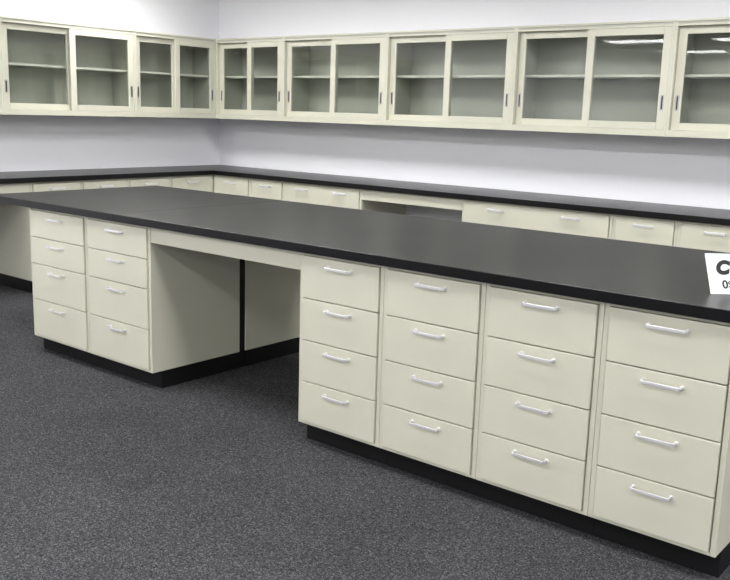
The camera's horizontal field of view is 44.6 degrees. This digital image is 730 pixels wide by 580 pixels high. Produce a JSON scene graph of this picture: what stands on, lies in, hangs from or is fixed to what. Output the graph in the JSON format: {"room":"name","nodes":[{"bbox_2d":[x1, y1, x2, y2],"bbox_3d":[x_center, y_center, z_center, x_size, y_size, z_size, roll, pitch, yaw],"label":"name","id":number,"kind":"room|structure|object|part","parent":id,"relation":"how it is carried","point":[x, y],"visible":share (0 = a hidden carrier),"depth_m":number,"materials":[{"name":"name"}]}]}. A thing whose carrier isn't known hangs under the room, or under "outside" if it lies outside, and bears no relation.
{"room":"laboratory","nodes":[
{"label":"laboratory","id":0,"kind":"room"},
{"bbox_2d":[0,0,218,191],"bbox_3d":[-6.078,-0.791,3.610,0.100,2.750,14.342,11,14,38],"label":"wall","id":1,"kind":"structure","parent":0,"point":[27,142],"depth_m":8.03,"materials":[{"name":"white paint"}]},
{"bbox_2d":[0,39,3,113],"bbox_3d":[-3.314,-1.669,6.483,0.337,0.738,1.239,11,14,38],"label":"upper cabinet","id":2,"kind":"object","parent":1,"relation":"attached to","point":[1,80],"visible":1,"depth_m":6.88,"materials":[{"name":"beige metal"}]},
{"bbox_2d":[0,16,135,116],"bbox_3d":[-2.526,-1.832,7.425,0.337,0.738,1.237,11,14,38],"label":"upper cabinet","id":3,"kind":"object","parent":1,"relation":"attached to","point":[49,67],"visible":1,"depth_m":7.48,"materials":[{"name":"beige metal"}]},
{"bbox_3d":[-2.794,-1.588,6.936,0.003,0.100,0.022,11,14,38],"label":"recessed pull","id":4,"kind":"part","parent":3,"relation":"part of","materials":[{"name":"metal"}]},
{"bbox_3d":[-2.617,-1.777,7.130,0.020,0.654,0.623,11,14,38],"label":"sliding door","id":5,"kind":"part","parent":3,"relation":"part of","materials":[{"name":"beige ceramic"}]},
{"bbox_3d":[-2.515,-2.187,7.354,0.337,0.014,1.237,11,14,38],"label":"trim","id":6,"kind":"part","parent":3,"relation":"part of","materials":[{"name":"beige metal"}]},
{"bbox_2d":[8,62,126,71],"bbox_3d":[-2.558,-1.862,7.447,0.229,0.018,1.201,11,14,38],"label":"shelf","id":7,"kind":"object","parent":3,"relation":"attached to","point":[19,66],"depth_m":7.49,"materials":[{"name":"metal"}]},
{"bbox_3d":[-2.225,-1.849,7.552,0.020,0.654,0.623,11,14,38],"label":"sliding door","id":8,"kind":"part","parent":3,"relation":"part of","materials":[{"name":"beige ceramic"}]},
{"bbox_2d":[135,30,215,117],"bbox_3d":[-1.840,-1.974,8.245,0.337,0.738,0.918,11,14,38],"label":"upper cabinet","id":9,"kind":"object","parent":1,"relation":"attached to","point":[176,74],"visible":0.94,"depth_m":8.35,"materials":[{"name":"beige metal"}]},
{"bbox_3d":[-1.881,-1.930,8.010,0.020,0.654,0.464,11,14,38],"label":"sliding door","id":10,"kind":"part","parent":9,"relation":"part of","materials":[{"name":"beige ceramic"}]},
{"bbox_2d":[140,71,207,76],"bbox_3d":[-1.871,-2.004,8.266,0.229,0.018,0.882,11,14,38],"label":"shelf","id":11,"kind":"object","parent":9,"relation":"attached to","point":[142,73],"depth_m":8.37,"materials":[{"name":"metal"}]},
{"bbox_3d":[-1.829,-2.330,8.174,0.337,0.014,0.918,11,14,38],"label":"trim","id":12,"kind":"part","parent":9,"relation":"part of","materials":[{"name":"beige metal"}]},
{"bbox_3d":[-1.590,-1.981,8.311,0.020,0.654,0.464,11,14,38],"label":"sliding door","id":13,"kind":"part","parent":9,"relation":"part of","materials":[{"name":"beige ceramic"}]},
{"bbox_2d":[0,284,729,579],"bbox_3d":[-1.805,1.412,0.482,11.209,0.100,14.442,11,14,38],"label":"floor","id":14,"kind":"structure","parent":0,"point":[105,474],"depth_m":3.43,"materials":[{"name":"grey carpet"}]},
{"bbox_2d":[0,181,80,292],"bbox_3d":[-2.676,-0.470,7.311,0.644,0.879,0.446,11,14,38],"label":"base cabinet","id":15,"kind":"object","parent":14,"relation":"on","point":[15,242],"visible":0.27,"depth_m":7.13,"materials":[{"name":"beige metal"}]},
{"bbox_3d":[-2.656,-0.808,7.236,0.549,0.155,0.400,11,14,38],"label":"drawer","id":16,"kind":"part","parent":15,"relation":"part of","materials":[{"name":"beige metal"}]},
{"bbox_3d":[-2.430,-0.803,7.047,0.034,0.016,0.138,11,14,38],"label":"handle","id":17,"kind":"part","parent":15,"relation":"part of","materials":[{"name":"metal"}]},
{"bbox_2d":[29,208,99,366],"bbox_3d":[-1.593,-0.059,5.403,0.588,0.879,0.658,11,14,38],"label":"base cabinet","id":18,"kind":"object","parent":14,"relation":"on","point":[59,254],"visible":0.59,"depth_m":5.16,"materials":[{"name":"beige metal"}]},
{"bbox_3d":[-1.782,-0.398,5.089,0.146,0.016,0.030,11,14,38],"label":"handle","id":19,"kind":"part","parent":18,"relation":"part of","materials":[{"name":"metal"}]},
{"bbox_3d":[-1.787,-0.242,5.120,0.146,0.016,0.030,11,14,38],"label":"handle","id":20,"kind":"part","parent":18,"relation":"part of","materials":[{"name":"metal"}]},
{"bbox_3d":[-1.792,-0.086,5.151,0.146,0.016,0.030,11,14,38],"label":"handle","id":21,"kind":"part","parent":18,"relation":"part of","materials":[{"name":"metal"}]},
{"bbox_3d":[-1.798,0.126,5.193,0.146,0.016,0.030,11,14,38],"label":"handle","id":22,"kind":"part","parent":18,"relation":"part of","materials":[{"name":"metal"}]},
{"bbox_3d":[-1.593,-0.397,5.324,0.542,0.155,0.569,11,14,38],"label":"drawer","id":23,"kind":"part","parent":18,"relation":"part of","materials":[{"name":"beige metal"}]},
{"bbox_3d":[-1.598,-0.241,5.355,0.542,0.155,0.569,11,14,38],"label":"drawer","id":24,"kind":"part","parent":18,"relation":"part of","materials":[{"name":"beige metal"}]},
{"bbox_3d":[-1.603,-0.057,5.392,0.542,0.212,0.569,11,14,38],"label":"drawer","id":25,"kind":"part","parent":18,"relation":"part of","materials":[{"name":"beige metal"}]},
{"bbox_3d":[-1.610,0.159,5.435,0.542,0.219,0.569,11,14,38],"label":"drawer","id":26,"kind":"part","parent":18,"relation":"part of","materials":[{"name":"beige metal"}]},
{"bbox_2d":[80,178,127,188],"bbox_3d":[-2.389,-0.530,7.654,0.644,0.879,0.452,11,14,38],"label":"base cabinet","id":27,"kind":"object","parent":14,"relation":"on","point":[105,183],"visible":0.13,"depth_m":7.38,"materials":[{"name":"beige metal"}]},
{"bbox_2d":[127,177,169,186],"bbox_3d":[-2.104,-0.589,7.995,0.644,0.879,0.442,11,14,38],"label":"base cabinet","id":28,"kind":"object","parent":14,"relation":"on","point":[150,181],"visible":0.12,"depth_m":7.73,"materials":[{"name":"beige metal"}]},
{"bbox_3d":[-1.857,-0.921,7.731,0.034,0.016,0.138,11,14,38],"label":"handle","id":29,"kind":"part","parent":28,"relation":"part of","materials":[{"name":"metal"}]},
{"bbox_2d":[86,217,239,387],"bbox_3d":[-1.148,0.026,5.045,0.566,0.879,0.658,11,14,38],"label":"base cabinet","id":30,"kind":"object","parent":14,"relation":"on","point":[162,316],"visible":0.83,"depth_m":4.84,"materials":[{"name":"beige metal"}]},
{"bbox_3d":[-1.337,-0.314,4.730,0.146,0.016,0.030,11,14,38],"label":"handle","id":31,"kind":"part","parent":30,"relation":"part of","materials":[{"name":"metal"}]},
{"bbox_3d":[-1.341,-0.158,4.761,0.146,0.016,0.030,11,14,38],"label":"handle","id":32,"kind":"part","parent":30,"relation":"part of","materials":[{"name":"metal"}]},
{"bbox_3d":[-1.346,-0.001,4.792,0.146,0.016,0.030,11,14,38],"label":"handle","id":33,"kind":"part","parent":30,"relation":"part of","materials":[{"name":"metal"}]},
{"bbox_3d":[-1.352,0.211,4.835,0.146,0.016,0.030,11,14,38],"label":"handle","id":34,"kind":"part","parent":30,"relation":"part of","materials":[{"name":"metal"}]},
{"bbox_3d":[-1.147,-0.312,4.966,0.520,0.155,0.569,11,14,38],"label":"drawer","id":35,"kind":"part","parent":30,"relation":"part of","materials":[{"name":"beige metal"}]},
{"bbox_3d":[-1.152,-0.156,4.997,0.520,0.155,0.569,11,14,38],"label":"drawer","id":36,"kind":"part","parent":30,"relation":"part of","materials":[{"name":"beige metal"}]},
{"bbox_3d":[-1.158,0.028,5.034,0.520,0.212,0.569,11,14,38],"label":"drawer","id":37,"kind":"part","parent":30,"relation":"part of","materials":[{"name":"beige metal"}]},
{"bbox_3d":[-1.164,0.243,5.076,0.520,0.219,0.569,11,14,38],"label":"drawer","id":38,"kind":"part","parent":30,"relation":"part of","materials":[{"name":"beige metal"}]},
{"bbox_2d":[169,175,212,191],"bbox_3d":[-1.801,-0.652,8.356,0.644,0.879,0.505,11,14,38],"label":"base cabinet","id":39,"kind":"object","parent":14,"relation":"on","point":[196,182],"visible":0.16,"depth_m":8.12,"materials":[{"name":"beige metal"}]},
{"bbox_2d":[214,175,249,195],"bbox_3d":[-1.056,-0.645,8.437,0.494,0.879,0.644,11,14,38],"label":"base cabinet","id":40,"kind":"object","parent":14,"relation":"on","point":[222,184],"visible":0.13,"depth_m":8.13,"materials":[{"name":"beige metal"}]},
{"bbox_2d":[239,259,244,366],"bbox_3d":[-0.719,0.018,5.149,0.022,0.879,0.044,11,14,38],"label":"strip","id":41,"kind":"object","parent":14,"relation":"on","point":[242,262],"visible":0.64,"depth_m":5.17,"materials":[{"name":"black plastic"}]},
{"bbox_2d":[250,178,283,200],"bbox_3d":[-0.701,-0.578,8.152,0.424,0.879,0.644,11,14,38],"label":"base cabinet","id":42,"kind":"object","parent":14,"relation":"on","point":[269,189],"visible":0.12,"depth_m":7.85,"materials":[{"name":"beige metal"}]},
{"bbox_2d":[245,260,300,365],"bbox_3d":[-0.719,-0.063,5.555,0.566,0.879,0.590,11,14,38],"label":"base cabinet","id":43,"kind":"object","parent":14,"relation":"on","point":[272,292],"visible":0.31,"depth_m":5.34,"materials":[{"name":"beige metal"}]},
{"bbox_2d":[0,186,729,322],"bbox_3d":[-0.171,-0.282,4.594,4.560,0.125,1.280,11,14,38],"label":"countertop","id":44,"kind":"structure","parent":43,"relation":"on","point":[654,277],"depth_m":4.04,"materials":[{"name":"black stone"}]},
{"bbox_3d":[-0.675,-0.210,4.262,1.061,0.084,0.050,11,14,38],"label":"apron panel","id":45,"kind":"part","parent":44,"relation":"part of","materials":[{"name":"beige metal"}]},
{"bbox_2d":[705,253,729,293],"bbox_3d":[1.333,-0.055,3.030,0.365,0.128,0.098,1,11,-3],"label":"sign card","id":46,"kind":"object","parent":44,"relation":"on","point":[718,265],"visible":1,"depth_m":3.01,"materials":[{"name":"white paper"}]},
{"bbox_2d":[298,252,386,464],"bbox_3d":[0.071,0.257,4.065,0.468,0.879,0.658,11,14,38],"label":"base cabinet","id":47,"kind":"object","parent":14,"relation":"on","point":[342,301],"visible":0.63,"depth_m":3.82,"materials":[{"name":"beige metal"}]},
{"bbox_3d":[-0.134,0.475,3.861,0.146,0.016,0.030,11,14,38],"label":"handle","id":48,"kind":"part","parent":47,"relation":"part of","materials":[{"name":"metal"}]},
{"bbox_3d":[-0.128,0.289,3.824,0.146,0.016,0.030,11,14,38],"label":"handle","id":49,"kind":"part","parent":47,"relation":"part of","materials":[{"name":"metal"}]},
{"bbox_3d":[-0.123,0.103,3.787,0.146,0.016,0.030,11,14,38],"label":"handle","id":50,"kind":"part","parent":47,"relation":"part of","materials":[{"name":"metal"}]},
{"bbox_3d":[-0.117,-0.082,3.750,0.146,0.016,0.030,11,14,38],"label":"handle","id":51,"kind":"part","parent":47,"relation":"part of","materials":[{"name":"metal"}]},
{"bbox_3d":[0.055,0.491,4.099,0.423,0.185,0.569,11,14,38],"label":"drawer","id":52,"kind":"part","parent":47,"relation":"part of","materials":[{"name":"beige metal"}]},
{"bbox_3d":[0.060,0.305,4.062,0.423,0.185,0.569,11,14,38],"label":"drawer","id":53,"kind":"part","parent":47,"relation":"part of","materials":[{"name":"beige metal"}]},
{"bbox_3d":[0.066,0.120,4.026,0.423,0.185,0.569,11,14,38],"label":"drawer","id":54,"kind":"part","parent":47,"relation":"part of","materials":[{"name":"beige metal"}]},
{"bbox_3d":[0.071,-0.066,3.989,0.423,0.185,0.569,11,14,38],"label":"drawer","id":55,"kind":"part","parent":47,"relation":"part of","materials":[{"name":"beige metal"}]},
{"bbox_2d":[284,182,405,214],"bbox_3d":[-0.199,-0.483,7.748,0.876,0.879,0.644,11,14,38],"label":"base cabinet","id":56,"kind":"object","parent":14,"relation":"on","point":[294,192],"visible":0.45,"depth_m":7.44,"materials":[{"name":"beige metal"}]},
{"bbox_3d":[-0.197,-0.821,7.671,0.830,0.155,0.549,11,14,38],"label":"drawer","id":57,"kind":"part","parent":56,"relation":"part of","materials":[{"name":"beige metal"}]},
{"bbox_2d":[379,266,486,496],"bbox_3d":[0.439,0.327,3.770,0.480,0.879,0.658,11,14,38],"label":"base cabinet","id":58,"kind":"object","parent":14,"relation":"on","point":[433,325],"visible":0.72,"depth_m":3.53,"materials":[{"name":"beige metal"}]},
{"bbox_3d":[0.233,0.545,3.566,0.146,0.016,0.030,11,14,38],"label":"handle","id":59,"kind":"part","parent":58,"relation":"part of","materials":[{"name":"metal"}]},
{"bbox_3d":[0.239,0.359,3.529,0.146,0.016,0.030,11,14,38],"label":"handle","id":60,"kind":"part","parent":58,"relation":"part of","materials":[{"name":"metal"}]},
{"bbox_3d":[0.422,0.561,3.804,0.435,0.185,0.569,11,14,38],"label":"drawer","id":61,"kind":"part","parent":58,"relation":"part of","materials":[{"name":"beige metal"}]},
{"bbox_3d":[0.244,0.173,3.492,0.146,0.016,0.030,11,14,38],"label":"handle","id":62,"kind":"part","parent":58,"relation":"part of","materials":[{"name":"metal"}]},
{"bbox_3d":[0.427,0.375,3.768,0.435,0.185,0.569,11,14,38],"label":"drawer","id":63,"kind":"part","parent":58,"relation":"part of","materials":[{"name":"beige metal"}]},
{"bbox_3d":[0.250,-0.013,3.455,0.146,0.016,0.030,11,14,38],"label":"handle","id":64,"kind":"part","parent":58,"relation":"part of","materials":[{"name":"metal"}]},
{"bbox_3d":[0.433,0.189,3.731,0.435,0.185,0.569,11,14,38],"label":"drawer","id":65,"kind":"part","parent":58,"relation":"part of","materials":[{"name":"beige metal"}]},
{"bbox_3d":[0.439,0.003,3.694,0.435,0.185,0.569,11,14,38],"label":"drawer","id":66,"kind":"part","parent":58,"relation":"part of","materials":[{"name":"beige metal"}]},
{"bbox_2d":[462,199,612,238],"bbox_3d":[1.340,-0.191,6.511,1.176,0.879,0.644,11,14,38],"label":"base cabinet","id":67,"kind":"object","parent":14,"relation":"on","point":[592,224],"visible":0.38,"depth_m":6.19,"materials":[{"name":"beige metal"}]},
{"bbox_3d":[0.931,-0.570,6.387,0.138,0.016,0.034,11,14,38],"label":"handle","id":68,"kind":"part","parent":67,"relation":"part of","materials":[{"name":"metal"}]},
{"bbox_3d":[1.385,-0.484,6.022,0.138,0.016,0.034,11,14,38],"label":"handle","id":69,"kind":"part","parent":67,"relation":"part of","materials":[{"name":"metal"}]},
{"bbox_2d":[476,283,605,534],"bbox_3d":[0.806,0.396,3.475,0.470,0.879,0.658,11,14,38],"label":"base cabinet","id":70,"kind":"object","parent":14,"relation":"on","point":[541,360],"visible":0.67,"depth_m":3.23,"materials":[{"name":"beige metal"}]},
{"bbox_3d":[0.601,0.614,3.271,0.146,0.016,0.030,11,14,38],"label":"handle","id":71,"kind":"part","parent":70,"relation":"part of","materials":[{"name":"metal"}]},
{"bbox_3d":[0.606,0.429,3.234,0.146,0.016,0.030,11,14,38],"label":"handle","id":72,"kind":"part","parent":70,"relation":"part of","materials":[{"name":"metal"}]},
{"bbox_3d":[0.789,0.630,3.509,0.424,0.185,0.569,11,14,38],"label":"drawer","id":73,"kind":"part","parent":70,"relation":"part of","materials":[{"name":"beige metal"}]},
{"bbox_3d":[0.795,0.445,3.472,0.424,0.185,0.569,11,14,38],"label":"drawer","id":74,"kind":"part","parent":70,"relation":"part of","materials":[{"name":"beige metal"}]},
{"bbox_3d":[0.612,0.243,3.197,0.146,0.016,0.030,11,14,38],"label":"handle","id":75,"kind":"part","parent":70,"relation":"part of","materials":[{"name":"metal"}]},
{"bbox_3d":[0.800,0.259,3.435,0.424,0.185,0.569,11,14,38],"label":"drawer","id":76,"kind":"part","parent":70,"relation":"part of","materials":[{"name":"beige metal"}]},
{"bbox_3d":[0.617,0.057,3.160,0.146,0.016,0.030,11,14,38],"label":"handle","id":77,"kind":"part","parent":70,"relation":"part of","materials":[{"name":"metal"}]},
{"bbox_3d":[0.806,0.073,3.398,0.424,0.185,0.569,11,14,38],"label":"drawer","id":78,"kind":"part","parent":70,"relation":"part of","materials":[{"name":"beige metal"}]},
{"bbox_2d":[611,214,678,246],"bbox_3d":[1.962,-0.073,6.011,0.432,0.879,0.644,11,14,38],"label":"base cabinet","id":79,"kind":"object","parent":14,"relation":"on","point":[626,228],"visible":0.13,"depth_m":5.71,"materials":[{"name":"beige metal"}]},
{"bbox_3d":[1.779,-0.409,5.705,0.138,0.016,0.034,11,14,38],"label":"handle","id":80,"kind":"part","parent":79,"relation":"part of","materials":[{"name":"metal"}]},
{"bbox_2d":[588,303,729,577],"bbox_3d":[1.161,0.464,3.189,0.448,0.879,0.658,11,14,38],"label":"base cabinet","id":81,"kind":"object","parent":14,"relation":"on","point":[660,482],"visible":0.92,"depth_m":2.95,"materials":[{"name":"beige metal"}]},
{"bbox_3d":[0.956,0.682,2.985,0.146,0.016,0.030,11,14,38],"label":"handle","id":82,"kind":"part","parent":81,"relation":"part of","materials":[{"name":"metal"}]},
{"bbox_3d":[1.144,0.698,3.224,0.403,0.185,0.569,11,14,38],"label":"drawer","id":83,"kind":"part","parent":81,"relation":"part of","materials":[{"name":"beige metal"}]},
{"bbox_3d":[0.961,0.496,2.948,0.146,0.016,0.030,11,14,38],"label":"handle","id":84,"kind":"part","parent":81,"relation":"part of","materials":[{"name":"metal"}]},
{"bbox_3d":[1.150,0.512,3.187,0.403,0.185,0.569,11,14,38],"label":"drawer","id":85,"kind":"part","parent":81,"relation":"part of","materials":[{"name":"beige metal"}]},
{"bbox_3d":[0.967,0.310,2.911,0.146,0.016,0.030,11,14,38],"label":"handle","id":86,"kind":"part","parent":81,"relation":"part of","materials":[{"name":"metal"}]},
{"bbox_3d":[1.155,0.326,3.150,0.403,0.185,0.569,11,14,38],"label":"drawer","id":87,"kind":"part","parent":81,"relation":"part of","materials":[{"name":"beige metal"}]},
{"bbox_3d":[0.972,0.124,2.874,0.146,0.016,0.030,11,14,38],"label":"handle","id":88,"kind":"part","parent":81,"relation":"part of","materials":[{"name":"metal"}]},
{"bbox_3d":[1.161,0.140,3.113,0.403,0.185,0.569,11,14,38],"label":"drawer","id":89,"kind":"part","parent":81,"relation":"part of","materials":[{"name":"beige metal"}]},
{"bbox_2d":[676,221,729,252],"bbox_3d":[2.313,-0.006,5.729,0.474,0.879,0.644,11,14,38],"label":"base cabinet","id":90,"kind":"object","parent":14,"relation":"on","point":[703,236],"visible":0.27,"depth_m":5.49,"materials":[{"name":"beige metal"}]},
{"bbox_3d":[2.130,-0.343,5.423,0.138,0.016,0.034,11,14,38],"label":"handle","id":91,"kind":"part","parent":90,"relation":"part of","materials":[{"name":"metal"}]},
{"bbox_2d":[219,0,729,220],"bbox_3d":[2.798,-0.931,5.656,11.209,2.750,0.100,11,14,38],"label":"wall","id":92,"kind":"structure","parent":0,"point":[685,171],"depth_m":7.13,"materials":[{"name":"white paint"}]},
{"bbox_2d":[216,36,282,120],"bbox_3d":[-0.974,-1.968,8.341,0.893,0.738,0.337,11,14,38],"label":"upper cabinet","id":93,"kind":"object","parent":92,"relation":"attached to","point":[249,71],"visible":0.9,"depth_m":8.48,"materials":[{"name":"beige metal"}]},
{"bbox_3d":[-1.208,-1.983,8.376,0.451,0.654,0.020,11,14,38],"label":"sliding door","id":94,"kind":"part","parent":93,"relation":"part of","materials":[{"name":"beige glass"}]},
{"bbox_3d":[-0.963,-2.323,8.271,0.893,0.014,0.337,11,14,38],"label":"trim","id":95,"kind":"part","parent":93,"relation":"part of","materials":[{"name":"beige metal"}]},
{"bbox_2d":[225,76,276,78],"bbox_3d":[-0.946,-1.996,8.369,0.857,0.018,0.229,11,14,38],"label":"shelf","id":96,"kind":"object","parent":93,"relation":"attached to","point":[226,77],"depth_m":8.38,"materials":[{"name":"metal"}]},
{"bbox_3d":[-0.912,-1.919,8.101,0.451,0.654,0.020,11,14,38],"label":"sliding door","id":97,"kind":"part","parent":93,"relation":"part of","materials":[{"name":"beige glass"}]},
{"bbox_2d":[282,32,387,124],"bbox_3d":[-0.179,-1.817,7.702,1.167,0.738,0.337,11,14,38],"label":"upper cabinet","id":98,"kind":"object","parent":92,"relation":"attached to","point":[328,78],"visible":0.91,"depth_m":7.82,"materials":[{"name":"beige metal"}]},
{"bbox_3d":[-0.465,-1.842,7.779,0.588,0.654,0.020,11,14,38],"label":"sliding door","id":99,"kind":"part","parent":98,"relation":"part of","materials":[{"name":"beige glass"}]},
{"bbox_3d":[-0.168,-2.172,7.632,1.167,0.014,0.337,11,14,38],"label":"trim","id":100,"kind":"part","parent":98,"relation":"part of","materials":[{"name":"beige metal"}]},
{"bbox_2d":[293,75,378,78],"bbox_3d":[-0.151,-1.846,7.730,1.131,0.018,0.229,11,14,38],"label":"shelf","id":101,"kind":"object","parent":98,"relation":"attached to","point":[294,76],"depth_m":7.78,"materials":[{"name":"metal"}]},
{"bbox_3d":[-0.064,-1.758,7.419,0.588,0.654,0.020,11,14,38],"label":"sliding door","id":102,"kind":"part","parent":98,"relation":"part of","materials":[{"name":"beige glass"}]},
{"bbox_2d":[384,26,515,129],"bbox_3d":[0.727,-1.645,6.974,1.180,0.738,0.337,11,14,38],"label":"upper cabinet","id":103,"kind":"object","parent":92,"relation":"attached to","point":[442,78],"visible":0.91,"depth_m":7.07,"materials":[{"name":"beige metal"}]},
{"bbox_3d":[0.217,-1.559,7.242,0.022,0.100,0.003,11,14,38],"label":"recessed pull","id":104,"kind":"part","parent":103,"relation":"part of","materials":[{"name":"metal"}]},
{"bbox_3d":[0.438,-1.671,7.054,0.595,0.654,0.020,11,14,38],"label":"sliding door","id":105,"kind":"part","parent":103,"relation":"part of","materials":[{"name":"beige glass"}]},
{"bbox_2d":[397,75,504,78],"bbox_3d":[0.754,-1.674,7.002,1.144,0.018,0.229,11,14,38],"label":"shelf","id":106,"kind":"object","parent":103,"relation":"attached to","point":[398,76],"depth_m":6.98,"materials":[{"name":"metal"}]},
{"bbox_3d":[0.738,-2.000,6.904,1.180,0.014,0.337,11,14,38],"label":"trim","id":107,"kind":"part","parent":103,"relation":"part of","materials":[{"name":"beige metal"}]},
{"bbox_3d":[0.844,-1.586,6.689,0.595,0.654,0.020,11,14,38],"label":"sliding door","id":108,"kind":"part","parent":103,"relation":"part of","materials":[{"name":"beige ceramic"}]},
{"bbox_3d":[1.040,-1.395,6.543,0.022,0.100,0.003,11,14,38],"label":"recessed pull","id":109,"kind":"part","parent":103,"relation":"part of","materials":[{"name":"metal"}]},
{"bbox_2d":[510,19,675,136],"bbox_3d":[1.632,-1.474,6.247,1.165,0.738,0.337,11,14,38],"label":"upper cabinet","id":110,"kind":"object","parent":92,"relation":"attached to","point":[614,78],"visible":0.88,"depth_m":6.31,"materials":[{"name":"beige metal"}]},
{"bbox_3d":[1.128,-1.386,6.510,0.022,0.100,0.003,11,14,38],"label":"recessed pull","id":111,"kind":"part","parent":110,"relation":"part of","materials":[{"name":"metal"}]},
{"bbox_3d":[1.345,-1.498,6.324,0.587,0.654,0.020,11,14,38],"label":"sliding door","id":112,"kind":"part","parent":110,"relation":"part of","materials":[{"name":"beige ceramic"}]},
{"bbox_2d":[525,74,660,78],"bbox_3d":[1.659,-1.502,6.274,1.129,0.018,0.229,11,14,38],"label":"shelf","id":113,"kind":"object","parent":110,"relation":"attached to","point":[528,76],"depth_m":6.29,"materials":[{"name":"metal"}]},
{"bbox_3d":[1.642,-1.829,6.177,1.165,0.014,0.337,11,14,38],"label":"trim","id":114,"kind":"part","parent":110,"relation":"part of","materials":[{"name":"beige metal"}]},
{"bbox_3d":[1.746,-1.415,5.964,0.587,0.654,0.020,11,14,38],"label":"sliding door","id":115,"kind":"part","parent":110,"relation":"part of","materials":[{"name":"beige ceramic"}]},
{"bbox_3d":[1.939,-1.224,5.820,0.022,0.100,0.003,11,14,38],"label":"recessed pull","id":116,"kind":"part","parent":110,"relation":"part of","materials":[{"name":"metal"}]},
{"bbox_2d":[665,17,729,138],"bbox_3d":[2.531,-1.303,5.524,1.165,0.738,0.337,11,14,38],"label":"upper cabinet","id":117,"kind":"object","parent":92,"relation":"attached to","point":[699,95],"visible":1,"depth_m":5.85,"materials":[{"name":"beige metal"}]},
{"bbox_3d":[2.027,-1.216,5.787,0.022,0.100,0.003,11,14,38],"label":"recessed pull","id":118,"kind":"part","parent":117,"relation":"part of","materials":[{"name":"metal"}]},
{"bbox_3d":[2.541,-1.658,5.454,1.165,0.014,0.337,11,14,38],"label":"trim","id":119,"kind":"part","parent":117,"relation":"part of","materials":[{"name":"beige metal"}]},
{"bbox_2d":[685,74,729,78],"bbox_3d":[2.558,-1.332,5.552,1.129,0.018,0.229,11,14,38],"label":"shelf","id":120,"kind":"object","parent":117,"relation":"attached to","point":[687,76],"depth_m":5.74,"materials":[{"name":"metal"}]},
{"bbox_3d":[2.882,0.102,5.272,0.998,0.879,0.644,11,14,38],"label":"base cabinet","id":121,"kind":"object","parent":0,"visible":0},
{"bbox_2d":[0,165,729,225],"bbox_3d":[-0.051,-0.448,5.451,7.007,0.125,3.960,11,14,38],"label":"countertop","id":122,"kind":"structure","parent":121,"relation":"on","point":[444,196],"depth_m":6.88,"materials":[{"name":"black stone"}]},
{"bbox_3d":[-2.940,-0.725,6.513,0.050,0.084,1.032,11,14,38],"label":"apron panel","id":123,"kind":"part","parent":122,"relation":"part of","materials":[{"name":"beige metal"}]},
{"bbox_3d":[0.363,-0.704,6.906,0.967,0.084,0.050,11,14,38],"label":"apron panel","id":124,"kind":"part","parent":122,"relation":"part of","materials":[{"name":"beige metal"}]}
]}

